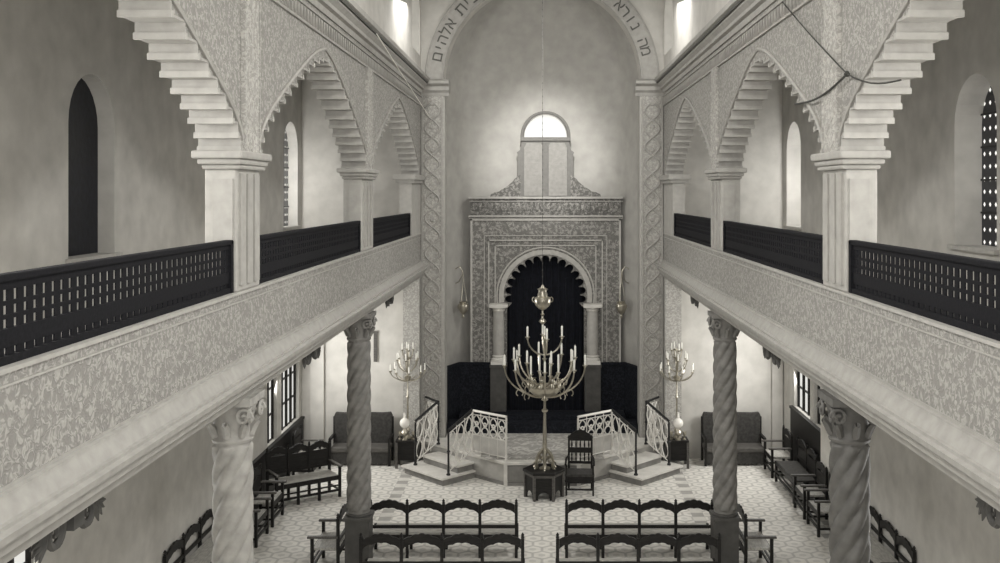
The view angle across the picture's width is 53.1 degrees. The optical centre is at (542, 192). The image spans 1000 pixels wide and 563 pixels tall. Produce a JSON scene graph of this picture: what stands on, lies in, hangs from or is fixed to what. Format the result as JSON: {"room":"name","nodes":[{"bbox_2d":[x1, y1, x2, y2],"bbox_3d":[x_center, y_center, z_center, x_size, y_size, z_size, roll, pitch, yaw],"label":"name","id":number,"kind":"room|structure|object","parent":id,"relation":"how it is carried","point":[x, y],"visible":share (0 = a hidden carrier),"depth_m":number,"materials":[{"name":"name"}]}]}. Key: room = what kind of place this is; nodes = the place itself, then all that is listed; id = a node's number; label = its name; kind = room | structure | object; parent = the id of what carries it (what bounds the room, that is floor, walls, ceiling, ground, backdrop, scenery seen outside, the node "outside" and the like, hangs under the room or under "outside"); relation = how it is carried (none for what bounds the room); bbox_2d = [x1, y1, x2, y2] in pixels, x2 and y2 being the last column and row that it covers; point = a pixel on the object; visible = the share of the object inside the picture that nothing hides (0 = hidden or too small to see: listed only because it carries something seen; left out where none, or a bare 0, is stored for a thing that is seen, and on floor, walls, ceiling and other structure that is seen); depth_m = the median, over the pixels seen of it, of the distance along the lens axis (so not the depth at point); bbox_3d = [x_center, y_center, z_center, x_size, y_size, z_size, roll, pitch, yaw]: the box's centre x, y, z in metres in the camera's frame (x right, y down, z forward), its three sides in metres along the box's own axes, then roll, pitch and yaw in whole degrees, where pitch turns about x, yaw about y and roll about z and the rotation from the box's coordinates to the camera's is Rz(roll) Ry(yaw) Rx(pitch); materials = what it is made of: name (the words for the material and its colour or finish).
{"room":"house of worship","nodes":[
{"label":"house of worship","id":0,"kind":"room"},
{"bbox_2d":[0,0,301,562],"bbox_3d":[-6.645,1.500,11.850,0.550,11.000,29.700,0,0,0],"label":"wall","id":1,"kind":"structure","parent":0,"point":[151,189],"depth_m":15.04,"materials":[{"name":"paint"}]},
{"bbox_2d":[68,78,97,256],"bbox_3d":[-6.640,-0.395,14.145,0.040,2.570,1.450,0,0,0],"label":"window","id":2,"kind":"structure","parent":1,"relation":"in","point":[82,121],"depth_m":14.38,"materials":[{"name":"black glass"}]},
{"bbox_2d":[267,379,273,442],"bbox_3d":[-6.495,4.340,23.525,0.090,3.116,0.910,0,0,0],"label":"aisle window","id":3,"kind":"structure","parent":1,"relation":"in","point":[270,385],"depth_m":23.89,"materials":[{"name":"clear glass"}]},
{"bbox_2d":[252,416,304,508],"bbox_3d":[-6.330,6.430,23.475,0.100,1.100,5.750,0,0,0],"label":"trim","id":4,"kind":"structure","parent":1,"relation":"attached to","point":[285,438],"depth_m":23.76,"materials":[{"name":"brown wood"}]},
{"bbox_2d":[281,364,295,430],"bbox_3d":[-6.495,4.340,25.225,0.090,3.116,1.810,0,0,0],"label":"aisle window","id":5,"kind":"structure","parent":1,"relation":"in","point":[288,377],"depth_m":25.58,"materials":[{"name":"clear glass"}]},
{"bbox_2d":[0,234,420,487],"bbox_3d":[-3.495,1.420,11.700,0.550,0.720,29.400,0,0,0],"label":"wall","id":6,"kind":"structure","parent":0,"point":[43,417],"depth_m":8.14,"materials":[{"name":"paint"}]},
{"bbox_2d":[0,233,421,388],"bbox_3d":[-3.308,1.103,11.700,0.225,0.115,29.400,0,0,0],"label":"cap","id":7,"kind":"object","parent":6,"relation":"on","point":[11,367],"visible":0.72,"depth_m":8.13,"materials":[{"name":"stone"}]},
{"bbox_2d":[0,240,233,366],"bbox_3d":[-3.290,0.768,7.190,0.090,0.552,6.688,0,0,0],"label":"balustrade","id":8,"kind":"object","parent":7,"relation":"on","point":[175,294],"visible":1,"depth_m":7.41,"materials":[{"name":"black wood"}]},
{"bbox_2d":[191,150,271,291],"bbox_3d":[-3.388,0.299,10.950,0.535,1.489,1.160,0,0,0],"label":"pier","id":9,"kind":"object","parent":7,"relation":"on","point":[232,177],"visible":0.95,"depth_m":10.52,"materials":[{"name":"stone"}]},
{"bbox_2d":[259,221,360,283],"bbox_3d":[-3.290,0.768,14.605,0.090,0.552,6.478,0,0,0],"label":"balustrade","id":10,"kind":"object","parent":7,"relation":"on","point":[284,253],"visible":0.95,"depth_m":13.78,"materials":[{"name":"black wood"}]},
{"bbox_2d":[337,168,379,250],"bbox_3d":[-3.388,0.299,18.400,0.535,1.489,1.440,0,0,0],"label":"pier","id":11,"kind":"object","parent":7,"relation":"on","point":[358,182],"visible":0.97,"depth_m":17.83,"materials":[{"name":"stone"}]},
{"bbox_2d":[373,213,409,246],"bbox_3d":[-3.290,0.768,21.740,0.090,0.552,5.568,0,0,0],"label":"balustrade","id":12,"kind":"object","parent":7,"relation":"on","point":[386,229],"visible":0.82,"depth_m":21.45,"materials":[{"name":"black wood"}]},
{"bbox_2d":[0,260,426,562],"bbox_3d":[-3.405,1.975,11.700,0.730,0.450,29.400,0,0,0],"label":"trim ledge","id":13,"kind":"object","parent":6,"relation":"attached to","point":[35,504],"visible":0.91,"depth_m":7.96,"materials":[{"name":"paint"}]},
{"bbox_2d":[30,497,105,562],"bbox_3d":[-3.390,2.351,7.180,0.180,0.300,1.137,0,0,0],"label":"bracket","id":14,"kind":"object","parent":13,"relation":"attached to","point":[39,548],"visible":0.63,"depth_m":7.03,"materials":[{"name":"grey stone"}]},
{"bbox_2d":[399,183,420,235],"bbox_3d":[-3.370,0.398,25.450,0.300,1.295,1.900,0,0,0],"label":"pier","id":15,"kind":"structure","parent":6,"relation":"attached to","point":[409,193],"depth_m":24.67,"materials":[{"name":"paint"}]},
{"bbox_2d":[172,0,420,174],"bbox_3d":[-3.470,-3.025,10.750,0.500,5.150,31.900,0,0,0],"label":"wall","id":16,"kind":"structure","parent":0,"point":[286,42],"depth_m":12.90,"materials":[{"name":"paint"}]},
{"bbox_2d":[241,0,260,152],"bbox_3d":[-3.195,-1.360,10.950,0.050,1.840,0.570,0,0,0],"label":"trim","id":17,"kind":"structure","parent":16,"relation":"attached to","point":[243,2],"depth_m":10.69,"materials":[{"name":"paint"}]},
{"bbox_2d":[247,0,258,152],"bbox_3d":[-3.205,-1.365,10.950,0.050,1.830,0.500,0,0,0],"label":"trim strip","id":18,"kind":"object","parent":16,"relation":"attached to","point":[252,27],"visible":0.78,"depth_m":10.98,"materials":[{"name":"paint"}]},
{"bbox_2d":[117,0,418,174],"bbox_3d":[-3.430,-1.210,11.015,0.450,1.520,29.570,0,0,0],"label":"trim","id":19,"kind":"structure","parent":16,"relation":"attached to","point":[176,24],"depth_m":10.32,"materials":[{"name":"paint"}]},
{"bbox_2d":[172,0,419,171],"bbox_3d":[-3.210,-1.343,11.015,0.056,1.613,29.770,0,0,0],"label":"trim","id":20,"kind":"structure","parent":16,"relation":"attached to","point":[175,3],"depth_m":11.96,"materials":[{"name":"paint"}]},
{"bbox_2d":[271,0,421,105],"bbox_3d":[-3.228,-2.415,11.700,0.085,0.270,29.400,0,0,0],"label":"trim","id":21,"kind":"structure","parent":16,"relation":"attached to","point":[319,21],"depth_m":15.97,"materials":[{"name":"paint"}]},
{"bbox_2d":[365,67,372,168],"bbox_3d":[-3.195,-1.360,18.400,0.050,1.840,0.570,0,0,0],"label":"trim","id":22,"kind":"structure","parent":16,"relation":"attached to","point":[366,68],"depth_m":18.11,"materials":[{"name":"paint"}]},
{"bbox_2d":[306,0,450,95],"bbox_3d":[-2.895,-2.805,11.950,0.850,0.510,29.900,0,0,0],"label":"crown molding","id":23,"kind":"structure","parent":16,"relation":"attached to","point":[334,10],"depth_m":18.56,"materials":[{"name":"paint"}]},
{"bbox_2d":[446,0,637,365],"bbox_3d":[-0.020,0.590,27.770,5.658,12.820,1.540,0,0,0],"label":"wall","id":24,"kind":"structure","parent":0,"point":[494,68],"depth_m":28.25,"materials":[{"name":"paint"}]},
{"bbox_2d":[447,362,636,422],"bbox_3d":[-0.020,5.605,27.414,5.400,1.790,0.892,0,0,0],"label":"trim","id":25,"kind":"structure","parent":24,"relation":"attached to","point":[468,383],"depth_m":27.81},
{"bbox_2d":[524,115,566,136],"bbox_3d":[0.070,-1.200,28.355,1.200,2.000,0.110,0,0,0],"label":"apse window","id":26,"kind":"structure","parent":24,"relation":"in","point":[552,127],"depth_m":28.30,"materials":[{"name":"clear glass"}]},
{"bbox_2d":[253,458,830,562],"bbox_3d":[-0.020,7.150,13.000,13.500,0.300,32.800,0,0,0],"label":"floor","id":27,"kind":"structure","parent":0,"point":[759,495],"depth_m":21.71,"materials":[{"name":"tile"}]},
{"bbox_2d":[163,509,213,562],"bbox_3d":[-6.058,6.485,18.000,0.595,1.030,2.630,0,0,0],"label":"bench","id":28,"kind":"object","parent":27,"relation":"on","point":[203,554],"visible":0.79,"depth_m":17.90,"materials":[{"name":"brown wood"}]},
{"bbox_2d":[206,389,266,562],"bbox_3d":[-3.390,4.600,10.930,0.609,4.800,0.613,0,0,0],"label":"twisted column","id":29,"kind":"structure","parent":27,"relation":"on","point":[232,433],"depth_m":10.76,"materials":[{"name":"stone"}]},
{"bbox_2d":[253,497,271,547],"bbox_3d":[-5.878,6.435,20.150,0.595,1.130,0.880,0,0,0],"label":"armchair","id":30,"kind":"object","parent":27,"relation":"on","point":[259,515],"visible":0.3,"depth_m":20.19,"materials":[{"name":"brown wood"}]},
{"bbox_2d":[252,463,286,527],"bbox_3d":[-5.878,6.435,21.350,0.595,1.130,0.880,0,0,0],"label":"armchair","id":31,"kind":"object","parent":27,"relation":"on","point":[276,496],"visible":0.77,"depth_m":21.44,"materials":[{"name":"brown wood"}]},
{"bbox_2d":[266,438,342,505],"bbox_3d":[-5.453,6.385,22.837,1.580,1.230,0.715,0,0,-36],"label":"settee","id":32,"kind":"object","parent":27,"relation":"on","point":[289,462],"visible":0.98,"depth_m":22.94,"materials":[{"name":"brown wood"}]},
{"bbox_2d":[307,501,347,562],"bbox_3d":[-4.003,6.420,18.720,0.595,1.160,1.030,0,0,0],"label":"armchair","id":33,"kind":"object","parent":27,"relation":"on","point":[327,541],"visible":0.78,"depth_m":18.45,"materials":[{"name":"brown wood"}]},
{"bbox_2d":[343,311,376,562],"bbox_3d":[-3.390,4.600,18.420,0.609,4.800,0.613,0,0,0],"label":"twisted column","id":34,"kind":"structure","parent":27,"relation":"on","point":[358,519],"depth_m":18.23,"materials":[{"name":"stone"}]},
{"bbox_2d":[329,412,393,465],"bbox_3d":[-4.700,6.366,25.925,1.580,1.268,0.650,0,0,0],"label":"settee","id":35,"kind":"object","parent":27,"relation":"on","point":[382,423],"visible":0.55,"depth_m":26.14,"materials":[{"name":"fabric"}]},
{"bbox_2d":[334,412,347,442],"bbox_3d":[-5.090,6.136,26.195,0.740,0.808,0.110,0,0,0],"label":"cushion","id":36,"kind":"object","parent":35,"relation":"on","point":[340,418],"depth_m":26.14,"materials":[{"name":"fabric"}]},
{"bbox_2d":[370,412,392,442],"bbox_3d":[-4.310,6.136,26.195,0.740,0.808,0.110,0,0,0],"label":"cushion","id":37,"kind":"object","parent":35,"relation":"on","point":[381,422],"depth_m":26.14,"materials":[{"name":"fabric"}]},
{"bbox_2d":[395,436,418,468],"bbox_3d":[-3.480,6.645,25.620,0.540,0.710,0.500,0,0,0],"label":"table","id":38,"kind":"object","parent":27,"relation":"on","point":[404,450],"visible":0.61,"depth_m":25.40,"materials":[{"name":"brown wood"}]},
{"bbox_2d":[389,348,425,438],"bbox_3d":[-3.480,5.140,25.720,0.901,2.300,0.901,0,0,-34],"label":"candelabrum","id":39,"kind":"object","parent":38,"relation":"on","point":[407,377],"visible":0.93,"depth_m":25.69,"materials":[{"name":"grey metal"}]},
{"bbox_2d":[401,451,475,485],"bbox_3d":[-2.599,6.808,24.776,1.060,0.385,1.686,0,0,-44],"label":"steps","id":40,"kind":"structure","parent":27,"relation":"on","point":[433,468],"depth_m":24.52,"materials":[{"name":"grey stone"}]},
{"bbox_2d":[413,396,439,465],"bbox_3d":[-2.903,6.051,25.569,0.535,1.499,1.295,0,0,7],"label":"stair railing","id":41,"kind":"object","parent":40,"relation":"on","point":[435,404],"visible":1,"depth_m":25.38,"materials":[{"name":"metal"}]},
{"bbox_2d":[359,532,524,562],"bbox_3d":[-1.740,6.420,17.483,2.850,1.160,0.635,0,0,0],"label":"bench","id":42,"kind":"object","parent":27,"relation":"on","point":[401,543],"visible":1,"depth_m":17.18,"materials":[{"name":"brown wood"}]},
{"bbox_2d":[370,499,518,557],"bbox_3d":[-1.900,6.420,19.383,2.850,1.160,0.635,0,0,0],"label":"bench","id":43,"kind":"object","parent":27,"relation":"on","point":[408,529],"visible":0.86,"depth_m":19.08,"materials":[{"name":"brown wood"}]},
{"bbox_2d":[421,433,662,485],"bbox_3d":[-0.020,6.715,25.590,6.300,0.570,3.420,0,0,0],"label":"dais","id":44,"kind":"object","parent":27,"relation":"on","point":[510,473],"visible":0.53,"depth_m":24.52,"materials":[{"name":"stone"}]},
{"bbox_2d":[446,409,507,475],"bbox_3d":[-1.552,6.061,24.361,1.505,1.479,0.741,0,0,5],"label":"railing","id":45,"kind":"object","parent":44,"relation":"on","point":[497,447],"visible":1,"depth_m":24.32,"materials":[{"name":"metal"}]},
{"bbox_2d":[447,410,636,432],"bbox_3d":[-0.020,6.224,27.250,5.080,0.409,1.000,0,0,0],"label":"step","id":46,"kind":"structure","parent":44,"relation":"on","point":[518,421],"depth_m":26.96,"materials":[{"name":"black stone"}]},
{"bbox_2d":[468,111,622,411],"bbox_3d":[0.075,2.050,27.915,4.290,8.700,0.810,0,0,0],"label":"torah ark","id":47,"kind":"object","parent":46,"relation":"on","point":[582,227],"visible":0.92,"depth_m":27.90,"materials":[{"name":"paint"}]},
{"bbox_2d":[505,255,585,409],"bbox_3d":[0.070,4.000,28.265,2.400,4.800,0.070,0,0,0],"label":"curtain","id":48,"kind":"object","parent":47,"relation":"hanging from","point":[566,310],"depth_m":28.23,"materials":[{"name":"black fabric"}]},
{"bbox_2d":[480,433,603,459],"bbox_3d":[-0.020,6.423,25.400,3.000,0.010,2.600,0,0,0],"label":"carpet","id":49,"kind":"object","parent":44,"relation":"on","point":[520,446],"visible":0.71,"depth_m":25.32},
{"bbox_2d":[577,409,637,475],"bbox_3d":[1.512,6.061,24.361,1.505,1.479,0.741,0,0,-5],"label":"railing","id":50,"kind":"object","parent":44,"relation":"on","point":[601,444],"visible":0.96,"depth_m":24.37,"materials":[{"name":"metal"}]},
{"bbox_2d":[523,464,564,501],"bbox_3d":[0.020,6.675,23.060,0.975,0.650,0.849,0,0,0],"label":"pedestal","id":51,"kind":"object","parent":27,"relation":"on","point":[538,481],"visible":0.87,"depth_m":22.75,"materials":[{"name":"brown wood"}]},
{"bbox_2d":[502,334,587,470],"bbox_3d":[0.040,4.810,23.060,1.837,3.080,1.837,0,0,-22],"label":"candelabrum","id":52,"kind":"object","parent":51,"relation":"on","point":[543,390],"visible":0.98,"depth_m":22.99,"materials":[{"name":"gold metal"}]},
{"bbox_2d":[564,429,594,495],"bbox_3d":[0.866,6.295,23.390,0.708,1.411,0.631,0,0,3],"label":"spindle chair","id":53,"kind":"object","parent":27,"relation":"on","point":[572,475],"visible":1,"depth_m":23.61,"materials":[{"name":"brown wood"}]},
{"bbox_2d":[555,532,720,562],"bbox_3d":[1.640,6.420,17.483,2.850,1.160,0.635,0,0,0],"label":"bench","id":54,"kind":"object","parent":27,"relation":"on","point":[638,543],"visible":1,"depth_m":17.18,"materials":[{"name":"brown wood"}]},
{"bbox_2d":[564,499,713,557],"bbox_3d":[1.840,6.420,19.383,2.850,1.160,0.635,0,0,0],"label":"bench","id":55,"kind":"object","parent":27,"relation":"on","point":[604,529],"visible":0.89,"depth_m":19.08,"materials":[{"name":"brown wood"}]},
{"bbox_2d":[609,451,682,485],"bbox_3d":[2.559,6.808,24.776,1.060,0.385,1.686,0,0,44],"label":"steps","id":56,"kind":"structure","parent":27,"relation":"on","point":[650,466],"depth_m":24.52,"materials":[{"name":"grey stone"}]},
{"bbox_2d":[644,396,670,465],"bbox_3d":[2.863,6.051,25.569,0.535,1.499,1.295,0,0,-7],"label":"stair railing","id":57,"kind":"object","parent":56,"relation":"on","point":[651,420],"visible":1,"depth_m":25.39,"materials":[{"name":"metal"}]},
{"bbox_2d":[666,436,688,468],"bbox_3d":[3.440,6.645,25.620,0.540,0.710,0.500,0,0,0],"label":"table","id":58,"kind":"object","parent":27,"relation":"on","point":[679,450],"visible":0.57,"depth_m":25.40,"materials":[{"name":"brown wood"}]},
{"bbox_2d":[659,348,693,438],"bbox_3d":[3.440,5.140,25.720,0.901,2.300,0.901,0,0,-34],"label":"candelabrum","id":59,"kind":"object","parent":58,"relation":"on","point":[676,377],"visible":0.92,"depth_m":25.70,"materials":[{"name":"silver metal"}]},
{"bbox_2d":[707,311,740,562],"bbox_3d":[3.350,4.600,18.420,0.609,4.800,0.613,0,0,0],"label":"twisted column","id":60,"kind":"structure","parent":27,"relation":"on","point":[725,519],"depth_m":18.23,"materials":[{"name":"stone"}]},
{"bbox_2d":[701,412,765,465],"bbox_3d":[4.930,6.366,25.925,1.580,1.268,0.650,0,0,0],"label":"settee","id":61,"kind":"object","parent":27,"relation":"on","point":[750,450],"visible":0.66,"depth_m":26.14,"materials":[{"name":"fabric"}]},
{"bbox_2d":[736,412,760,442],"bbox_3d":[5.320,6.136,26.195,0.740,0.808,0.110,0,0,0],"label":"cushion","id":62,"kind":"object","parent":61,"relation":"on","point":[748,425],"depth_m":26.14,"materials":[{"name":"fabric"}]},
{"bbox_2d":[736,501,776,562],"bbox_3d":[3.962,6.420,18.720,0.595,1.160,1.030,0,0,0],"label":"armchair","id":63,"kind":"object","parent":27,"relation":"on","point":[752,541],"visible":0.73,"depth_m":18.44,"materials":[{"name":"brown wood"}]},
{"bbox_2d":[761,425,792,477],"bbox_3d":[5.838,6.435,24.950,0.595,1.130,0.880,0,0,0],"label":"armchair","id":64,"kind":"object","parent":27,"relation":"on","point":[787,442],"visible":0.98,"depth_m":24.82,"materials":[{"name":"brown wood"}]},
{"bbox_2d":[775,435,818,502],"bbox_3d":[5.923,6.435,23.400,0.585,1.130,1.790,0,0,0],"label":"bench","id":65,"kind":"object","parent":27,"relation":"on","point":[787,468],"visible":0.89,"depth_m":23.44,"materials":[{"name":"brown wood"}]},
{"bbox_2d":[791,457,827,519],"bbox_3d":[5.817,6.435,21.850,0.595,1.130,0.880,0,0,0],"label":"armchair","id":66,"kind":"object","parent":27,"relation":"on","point":[821,478],"visible":0.98,"depth_m":21.77,"materials":[{"name":"brown wood"}]},
{"bbox_2d":[804,472,830,536],"bbox_3d":[5.817,6.435,20.750,0.595,1.130,0.880,0,0,0],"label":"armchair","id":67,"kind":"object","parent":27,"relation":"on","point":[817,506],"visible":0.38,"depth_m":20.77,"materials":[{"name":"brown wood"}]},
{"bbox_2d":[816,389,875,562],"bbox_3d":[3.350,4.600,10.930,0.609,4.800,0.613,0,0,0],"label":"twisted column","id":68,"kind":"structure","parent":27,"relation":"on","point":[849,432],"depth_m":10.75,"materials":[{"name":"stone"}]},
{"bbox_2d":[869,506,915,562],"bbox_3d":[6.018,6.485,18.200,0.595,1.030,2.630,0,0,0],"label":"bench","id":69,"kind":"object","parent":27,"relation":"on","point":[879,553],"visible":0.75,"depth_m":17.95,"materials":[{"name":"brown wood"}]},
{"bbox_2d":[302,0,782,457],"bbox_3d":[-0.020,-0.250,26.700,13.300,14.500,0.600,0,0,0],"label":"wall","id":70,"kind":"structure","parent":0,"point":[761,186],"depth_m":26.40,"materials":[{"name":"paint"}]},
{"bbox_2d":[310,344,323,448],"bbox_3d":[-5.945,4.530,26.350,0.350,4.900,0.100,0,0,0],"label":"trim","id":71,"kind":"structure","parent":70,"relation":"attached to","point":[316,366],"depth_m":26.30,"materials":[{"name":"paint"}]},
{"bbox_2d":[403,277,420,460],"bbox_3d":[-3.430,4.590,26.200,0.420,4.780,0.400,0,0,0],"label":"trim","id":72,"kind":"structure","parent":70,"relation":"attached to","point":[411,293],"depth_m":26.00,"materials":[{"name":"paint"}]},
{"bbox_2d":[421,96,442,457],"bbox_3d":[-2.920,2.215,26.375,0.580,9.530,0.050,0,0,0],"label":"trim","id":73,"kind":"structure","parent":70,"relation":"attached to","point":[431,164],"depth_m":26.35,"materials":[{"name":"paint"}]},
{"bbox_2d":[443,96,446,437],"bbox_3d":[-2.615,2.140,26.685,0.050,9.680,0.630,0,0,0],"label":"trim","id":74,"kind":"structure","parent":70,"relation":"attached to","point":[444,97],"depth_m":26.37,"materials":[{"name":"stone"}]},
{"bbox_2d":[425,0,659,78],"bbox_3d":[-0.020,-4.530,26.385,6.200,3.100,0.070,0,0,0],"label":"trim","id":75,"kind":"structure","parent":70,"relation":"attached to","point":[649,64],"depth_m":26.35,"materials":[{"name":"paint"}]},
{"bbox_2d":[637,96,640,437],"bbox_3d":[2.575,2.140,26.685,0.050,9.680,0.630,0,0,0],"label":"trim","id":76,"kind":"structure","parent":70,"relation":"attached to","point":[638,97],"depth_m":26.43,"materials":[{"name":"stone"}]},
{"bbox_2d":[641,96,662,457],"bbox_3d":[2.880,2.215,26.375,0.580,9.530,0.050,0,0,0],"label":"trim","id":77,"kind":"structure","parent":70,"relation":"attached to","point":[652,163],"depth_m":26.35,"materials":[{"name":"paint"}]},
{"bbox_2d":[663,277,680,460],"bbox_3d":[3.390,4.590,26.200,0.420,4.780,0.400,0,0,0],"label":"trim","id":78,"kind":"structure","parent":70,"relation":"attached to","point":[671,293],"depth_m":26.00,"materials":[{"name":"paint"}]},
{"bbox_2d":[771,358,782,447],"bbox_3d":[6.170,4.530,26.350,0.280,4.900,0.100,0,0,0],"label":"trim","id":79,"kind":"structure","parent":70,"relation":"attached to","point":[776,374],"depth_m":26.30,"materials":[{"name":"paint"}]},
{"bbox_2d":[663,0,909,174],"bbox_3d":[3.430,-3.025,10.750,0.500,5.150,31.900,0,0,0],"label":"wall","id":80,"kind":"structure","parent":0,"point":[864,23],"depth_m":12.95,"materials":[{"name":"paint"}]},
{"bbox_2d":[634,0,776,95],"bbox_3d":[2.855,-2.805,11.950,0.850,0.510,29.900,0,0,0],"label":"crown molding","id":81,"kind":"structure","parent":80,"relation":"attached to","point":[747,11],"depth_m":18.61,"materials":[{"name":"paint"}]},
{"bbox_2d":[712,67,718,168],"bbox_3d":[3.155,-1.360,18.400,0.050,1.840,0.570,0,0,0],"label":"trim","id":82,"kind":"structure","parent":80,"relation":"attached to","point":[716,82],"depth_m":18.11,"materials":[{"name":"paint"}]},
{"bbox_2d":[662,0,810,106],"bbox_3d":[3.188,-2.415,11.700,0.085,0.270,29.400,0,0,0],"label":"trim","id":83,"kind":"structure","parent":80,"relation":"attached to","point":[765,20],"depth_m":16.10,"materials":[{"name":"paint"}]},
{"bbox_2d":[664,0,909,171],"bbox_3d":[3.170,-1.343,11.015,0.056,1.613,29.770,0,0,0],"label":"trim","id":84,"kind":"structure","parent":80,"relation":"attached to","point":[904,5],"depth_m":11.96,"materials":[{"name":"paint"}]},
{"bbox_2d":[665,0,964,174],"bbox_3d":[3.390,-1.210,11.015,0.450,1.520,29.570,0,0,0],"label":"trim","id":85,"kind":"structure","parent":80,"relation":"attached to","point":[903,24],"depth_m":10.32,"materials":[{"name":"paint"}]},
{"bbox_2d":[823,0,835,152],"bbox_3d":[3.165,-1.365,10.950,0.050,1.830,0.500,0,0,0],"label":"trim strip","id":86,"kind":"object","parent":80,"relation":"attached to","point":[829,28],"visible":0.56,"depth_m":10.96,"materials":[{"name":"paint"}]},
{"bbox_2d":[822,0,840,152],"bbox_3d":[3.155,-1.360,10.950,0.050,1.840,0.570,0,0,0],"label":"trim","id":87,"kind":"structure","parent":80,"relation":"attached to","point":[838,2],"depth_m":10.66,"materials":[{"name":"paint"}]},
{"bbox_2d":[663,234,999,443],"bbox_3d":[3.455,1.420,11.700,0.550,0.720,29.400,0,0,0],"label":"wall","id":88,"kind":"structure","parent":0,"point":[961,383],"depth_m":9.54,"materials":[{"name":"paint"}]},
{"bbox_2d":[663,183,684,235],"bbox_3d":[3.330,0.398,25.450,0.300,1.295,1.900,0,0,0],"label":"pier","id":89,"kind":"structure","parent":88,"relation":"attached to","point":[673,193],"depth_m":24.75,"materials":[{"name":"paint"}]},
{"bbox_2d":[657,259,999,511],"bbox_3d":[3.365,1.975,11.700,0.730,0.450,29.400,0,0,0],"label":"trim ledge","id":90,"kind":"object","parent":88,"relation":"attached to","point":[965,455],"visible":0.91,"depth_m":9.26,"materials":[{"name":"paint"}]},
{"bbox_2d":[975,496,999,528],"bbox_3d":[3.350,2.351,7.180,0.180,0.300,1.137,0,0,0],"label":"bracket","id":91,"kind":"object","parent":90,"relation":"attached to","point":[985,509],"visible":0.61,"depth_m":7.48,"materials":[{"name":"grey stone"}]},
{"bbox_2d":[663,233,999,359],"bbox_3d":[3.268,1.103,11.700,0.225,0.115,29.400,0,0,0],"label":"cap","id":92,"kind":"object","parent":88,"relation":"on","point":[968,334],"visible":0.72,"depth_m":9.46,"materials":[{"name":"stone"}]},
{"bbox_2d":[674,213,710,246],"bbox_3d":[3.250,0.768,21.740,0.090,0.552,5.568,0,0,0],"label":"balustrade","id":93,"kind":"object","parent":92,"relation":"on","point":[697,229],"visible":0.92,"depth_m":21.47,"materials":[{"name":"black wood"}]},
{"bbox_2d":[704,168,746,251],"bbox_3d":[3.348,0.299,18.400,0.535,1.489,1.440,0,0,0],"label":"pier","id":94,"kind":"object","parent":92,"relation":"on","point":[725,182],"visible":0.92,"depth_m":17.83,"materials":[{"name":"stone"}]},
{"bbox_2d":[723,221,822,283],"bbox_3d":[3.250,0.768,14.605,0.090,0.552,6.478,0,0,0],"label":"balustrade","id":95,"kind":"object","parent":92,"relation":"on","point":[798,253],"visible":0.91,"depth_m":13.78,"materials":[{"name":"black wood"}]},
{"bbox_2d":[811,150,890,291],"bbox_3d":[3.348,0.299,10.950,0.535,1.489,1.160,0,0,0],"label":"pier","id":96,"kind":"object","parent":92,"relation":"on","point":[849,176],"visible":0.94,"depth_m":10.53,"materials":[{"name":"stone"}]},
{"bbox_2d":[849,240,999,340],"bbox_3d":[3.250,0.768,7.190,0.090,0.552,6.688,0,0,0],"label":"balustrade","id":97,"kind":"object","parent":92,"relation":"on","point":[954,311],"visible":1,"depth_m":8.34,"materials":[{"name":"black wood"}]},
{"bbox_2d":[783,0,999,562],"bbox_3d":[6.605,1.500,11.850,0.550,11.000,29.700,0,0,0],"label":"wall","id":98,"kind":"structure","parent":0,"point":[929,190],"depth_m":16.34,"materials":[{"name":"paint"}]},
{"bbox_2d":[797,371,809,415],"bbox_3d":[6.455,4.090,24.450,0.090,2.616,1.560,0,0,0],"label":"aisle window","id":99,"kind":"structure","parent":98,"relation":"in","point":[803,383],"depth_m":24.67,"materials":[{"name":"clear glass"}]},
{"bbox_2d":[789,405,828,499],"bbox_3d":[6.290,6.180,22.975,0.100,1.600,4.750,0,0,0],"label":"trim","id":100,"kind":"structure","parent":98,"relation":"attached to","point":[808,431],"depth_m":23.89,"materials":[{"name":"brown wood"}]},
{"bbox_2d":[980,86,996,246],"bbox_3d":[6.755,-0.475,14.665,0.070,2.550,1.430,0,0,0],"label":"window","id":101,"kind":"structure","parent":98,"relation":"in","point":[989,116],"depth_m":15.12,"materials":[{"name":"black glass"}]},
{"bbox_3d":[-0.020,-6.425,11.850,7.198,2.050,29.700,0,0,0],"label":"ceiling","id":102,"kind":"structure","parent":0,"visible":0},
{"bbox_2d":[532,0,552,324],"bbox_3d":[-0.010,-2.100,23.200,0.400,10.300,0.400,0,0,45],"label":"lamp","id":103,"kind":"object","parent":102,"relation":"hanging from","point":[542,301],"visible":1,"depth_m":23.18,"materials":[{"name":"gold metal"}]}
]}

